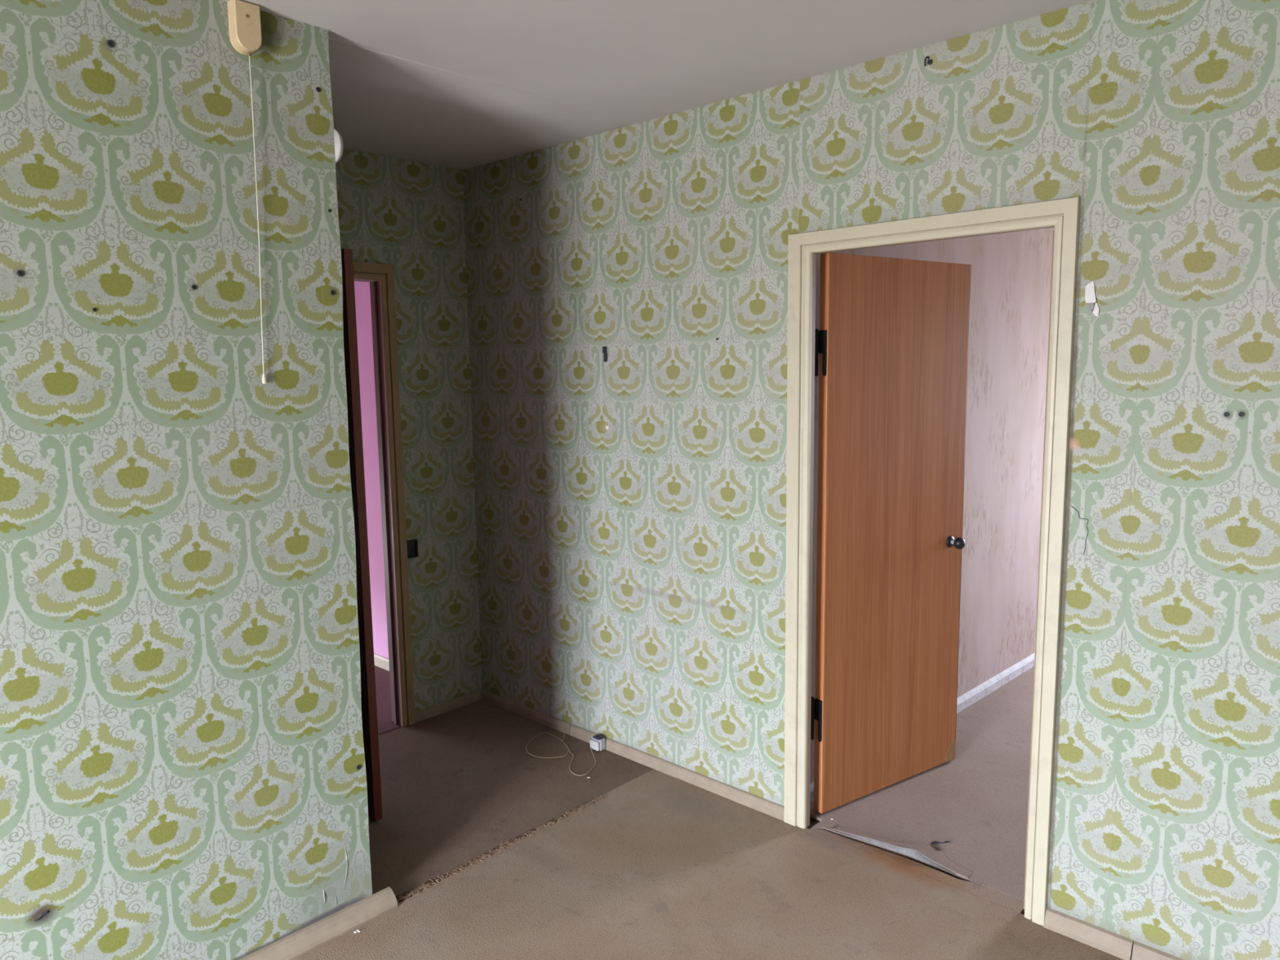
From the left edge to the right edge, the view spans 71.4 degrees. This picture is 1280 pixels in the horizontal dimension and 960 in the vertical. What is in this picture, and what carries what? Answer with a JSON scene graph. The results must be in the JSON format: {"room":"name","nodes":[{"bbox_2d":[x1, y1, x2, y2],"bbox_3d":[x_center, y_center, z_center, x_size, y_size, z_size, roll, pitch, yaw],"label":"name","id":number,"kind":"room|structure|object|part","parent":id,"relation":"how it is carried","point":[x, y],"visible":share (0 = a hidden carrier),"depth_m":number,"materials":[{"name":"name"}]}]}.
{"room":"abandoned building interior","nodes":[
{"label":"abandoned building interior","id":0,"kind":"room"},
{"bbox_2d":[0,0,372,959],"bbox_3d":[-2.017,0.217,1.305,0.093,2.500,3.444,6,10,43],"label":"wall","id":1,"kind":"structure","parent":0,"point":[183,775],"depth_m":2.16,"materials":[{"name":"green paper"}]},
{"bbox_2d":[226,0,266,383],"bbox_3d":[-0.963,-0.708,2.240,0.037,0.927,0.067,6,10,43],"label":"switch","id":2,"kind":"object","parent":1,"relation":"attached to","point":[244,17],"visible":1,"depth_m":2.18,"materials":[{"name":"beige plastic"}]},
{"bbox_3d":[-0.980,-1.112,2.200,0.005,0.116,0.067,6,10,43],"label":"plate","id":3,"kind":"part","parent":2,"relation":"part of","materials":[{"name":"beige plastic"}]},
{"bbox_3d":[-0.968,-0.664,2.250,0.019,0.784,0.008,-1,7,-4],"label":"pull cord","id":4,"kind":"part","parent":2,"relation":"part of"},
{"bbox_2d":[238,886,397,959],"bbox_3d":[-1.937,1.436,1.431,0.045,0.048,3.488,6,10,43],"label":"baseboard","id":5,"kind":"structure","parent":1,"relation":"attached to","point":[292,946],"depth_m":2.53,"materials":[{"name":"paint"}]},
{"bbox_2d":[333,128,343,163],"bbox_3d":[-0.830,-0.904,2.419,0.091,0.091,0.021,6,10,43],"label":"junction cover","id":6,"kind":"object","parent":1,"relation":"attached to","point":[339,146],"visible":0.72,"depth_m":2.39,"materials":[{"name":"white plastic"}]},
{"bbox_2d":[354,280,388,658],"bbox_3d":[-1.859,-0.277,5.168,2.720,2.500,0.095,6,10,43],"label":"wall","id":7,"kind":"structure","parent":0,"point":[362,289],"depth_m":4.72,"materials":[{"name":"paint"}]},
{"bbox_2d":[373,653,389,671],"bbox_3d":[-1.888,0.938,5.288,2.680,0.060,0.016,6,10,43],"label":"baseboard","id":8,"kind":"structure","parent":7,"relation":"attached to","point":[380,661],"depth_m":4.83,"materials":[{"name":"beige paint"}]},
{"bbox_2d":[335,148,482,711],"bbox_3d":[-2.424,0.066,2.538,0.080,2.500,4.700,6,10,43],"label":"wall","id":9,"kind":"structure","parent":0,"point":[408,215],"depth_m":4.04,"materials":[{"name":"paper"}]},
{"bbox_2d":[341,248,382,821],"bbox_3d":[-1.214,0.204,3.262,0.677,1.990,0.095,6,10,43],"label":"door","id":10,"kind":"structure","parent":9,"relation":"in","point":[368,694],"depth_m":3.05,"materials":[{"name":"black wood"}]},
{"bbox_2d":[353,261,415,726],"bbox_3d":[-1.317,0.127,3.718,0.102,2.050,0.708,6,10,43],"label":"trim","id":11,"kind":"structure","parent":9,"relation":"attached to","point":[380,277],"depth_m":3.91,"materials":[{"name":"beige paint"}]},
{"bbox_3d":[-1.302,-0.852,3.566,0.021,0.070,0.708,6,10,43],"label":"casing","id":12,"kind":"part","parent":11,"relation":"part of","materials":[{"name":"beige paint"}]},
{"bbox_3d":[-1.067,0.097,3.925,0.021,2.050,0.061,6,10,43],"label":"casing","id":13,"kind":"part","parent":11,"relation":"part of","materials":[{"name":"beige paint"}]},
{"bbox_2d":[406,538,417,558],"bbox_3d":[-1.022,0.309,3.996,0.022,0.080,0.056,6,10,43],"label":"switch box","id":14,"kind":"object","parent":9,"relation":"attached to","point":[412,544],"visible":1,"depth_m":4.00,"materials":[{"name":"black plastic"}]},
{"bbox_2d":[414,690,481,722],"bbox_3d":[-0.905,1.069,4.211,0.017,0.046,0.373,6,10,43],"label":"baseboard","id":15,"kind":"structure","parent":9,"relation":"attached to","point":[456,703],"depth_m":4.20,"materials":[{"name":"paint"}]},
{"bbox_2d":[225,0,1094,169],"bbox_3d":[-0.511,-1.370,3.121,7.500,0.152,8.650,6,10,43],"label":"ceiling","id":16,"kind":"structure","parent":0,"point":[456,84],"depth_m":2.57,"materials":[{"name":"white paint"}]},
{"bbox_2d":[396,724,1024,914],"bbox_3d":[-0.493,1.266,3.474,7.450,0.150,8.650,6,10,43],"label":"floor","id":17,"kind":"structure","parent":0,"point":[813,822],"depth_m":2.95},
{"bbox_2d":[374,665,399,734],"bbox_3d":[-2.739,1.109,4.313,2.789,0.009,2.623,6,10,43],"label":"carpet","id":18,"kind":"object","parent":17,"relation":"on","point":[384,722],"visible":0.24,"depth_m":4.35,"materials":[{"name":"carpet"}]},
{"bbox_2d":[368,700,653,898],"bbox_3d":[-0.913,1.202,3.385,1.147,0.008,1.639,6,10,43],"label":"carpet","id":19,"kind":"object","parent":17,"relation":"on","point":[460,784],"visible":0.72,"depth_m":3.46,"materials":[{"name":"brown carpet"}]},
{"bbox_2d":[525,728,595,775],"bbox_3d":[-0.312,1.128,3.743,0.438,0.031,0.240,6,10,43],"label":"cord","id":20,"kind":"object","parent":19,"relation":"on","point":[564,728],"visible":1,"depth_m":3.71,"materials":[{"name":"plastic"}]},
{"bbox_2d":[293,768,1123,959],"bbox_3d":[-0.315,1.519,0.793,3.307,0.018,4.764,6,10,43],"label":"carpet","id":21,"kind":"object","parent":17,"relation":"on","point":[659,865],"visible":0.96,"depth_m":2.69,"materials":[{"name":"carpet"}]},
{"bbox_2d":[809,666,1034,900],"bbox_3d":[2.797,1.110,3.600,2.739,0.036,3.737,6,10,43],"label":"carpet","id":22,"kind":"object","parent":17,"relation":"on","point":[965,817],"visible":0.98,"depth_m":3.23,"materials":[{"name":"beige carpet"}]},
{"bbox_2d":[462,0,1279,959],"bbox_3d":[0.861,-0.003,2.726,4.650,2.500,0.083,6,10,43],"label":"wall","id":23,"kind":"structure","parent":0,"point":[630,507],"depth_m":2.53,"materials":[{"name":"paper"}]},
{"bbox_2d":[590,734,605,751],"bbox_3d":[-0.181,1.108,3.757,0.062,0.056,0.046,6,10,43],"label":"socket","id":24,"kind":"object","parent":23,"relation":"attached to","point":[597,743],"visible":1,"depth_m":3.74,"materials":[{"name":"grey plastic"}]},
{"bbox_2d":[602,346,607,361],"bbox_3d":[-0.139,-0.501,3.540,0.018,0.060,0.012,6,10,43],"label":"clip","id":25,"kind":"object","parent":23,"relation":"attached to","point":[604,348],"visible":1,"depth_m":3.54,"materials":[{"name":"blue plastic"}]},
{"bbox_2d":[480,689,1183,959],"bbox_3d":[0.843,1.217,2.843,4.449,0.050,0.026,6,10,43],"label":"baseboard","id":26,"kind":"structure","parent":23,"relation":"attached to","point":[1117,945],"depth_m":3.27,"materials":[{"name":"paint"}]},
{"bbox_2d":[810,252,971,813],"bbox_3d":[0.947,0.191,3.257,0.782,1.955,0.103,-6,9,-33],"label":"door","id":27,"kind":"structure","parent":23,"relation":"in","point":[891,343],"depth_m":3.23,"materials":[{"name":"orange wood"}]},
{"bbox_3d":[1.223,0.242,3.411,0.047,0.047,0.039,-6,9,-34],"label":"knob","id":28,"kind":"part","parent":27,"relation":"part of","materials":[{"name":"black metal"}]},
{"bbox_2d":[924,56,929,66],"bbox_3d":[0.817,-1.192,2.537,0.009,0.028,0.025,6,10,43],"label":"nail","id":29,"kind":"object","parent":23,"relation":"attached to","point":[926,57],"visible":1,"depth_m":2.53,"materials":[{"name":"metal"}]},
{"bbox_2d":[783,196,1080,925],"bbox_3d":[0.853,0.234,2.757,0.887,2.021,0.105,6,10,43],"label":"trim","id":30,"kind":"structure","parent":23,"relation":"attached to","point":[1062,215],"depth_m":2.55,"materials":[{"name":"beige paint"}]},
{"bbox_3d":[0.530,0.208,3.001,0.082,2.021,0.021,6,10,43],"label":"casing","id":31,"kind":"part","parent":30,"relation":"part of","materials":[{"name":"beige paint"}]},
{"bbox_3d":[0.811,-0.732,2.604,0.887,0.065,0.021,6,10,43],"label":"casing","id":32,"kind":"part","parent":30,"relation":"part of","materials":[{"name":"beige paint"}]},
{"bbox_3d":[1.126,0.270,2.446,0.059,2.021,0.021,6,10,43],"label":"casing","id":33,"kind":"part","parent":30,"relation":"part of","materials":[{"name":"beige paint"}]},
{"bbox_2d":[1084,281,1098,316],"bbox_3d":[1.171,-0.469,2.308,0.037,0.091,0.005,6,10,43],"label":"paper","id":34,"kind":"object","parent":23,"relation":"attached to","point":[1090,296],"visible":1,"depth_m":2.31,"materials":[{"name":"white paper"}]},
{"bbox_2d":[809,227,1054,783],"bbox_3d":[1.804,-0.229,4.399,0.238,2.500,3.670,6,10,43],"label":"wall","id":35,"kind":"structure","parent":0,"point":[1011,275],"depth_m":4.25,"materials":[{"name":"pink paper"}]},
{"bbox_2d":[809,653,1034,803],"bbox_3d":[1.884,0.984,4.526,3.600,0.058,0.022,-8,10,-44],"label":"baseboard","id":36,"kind":"structure","parent":35,"relation":"attached to","point":[989,686],"depth_m":4.35,"materials":[{"name":"grey paint"}]}
]}

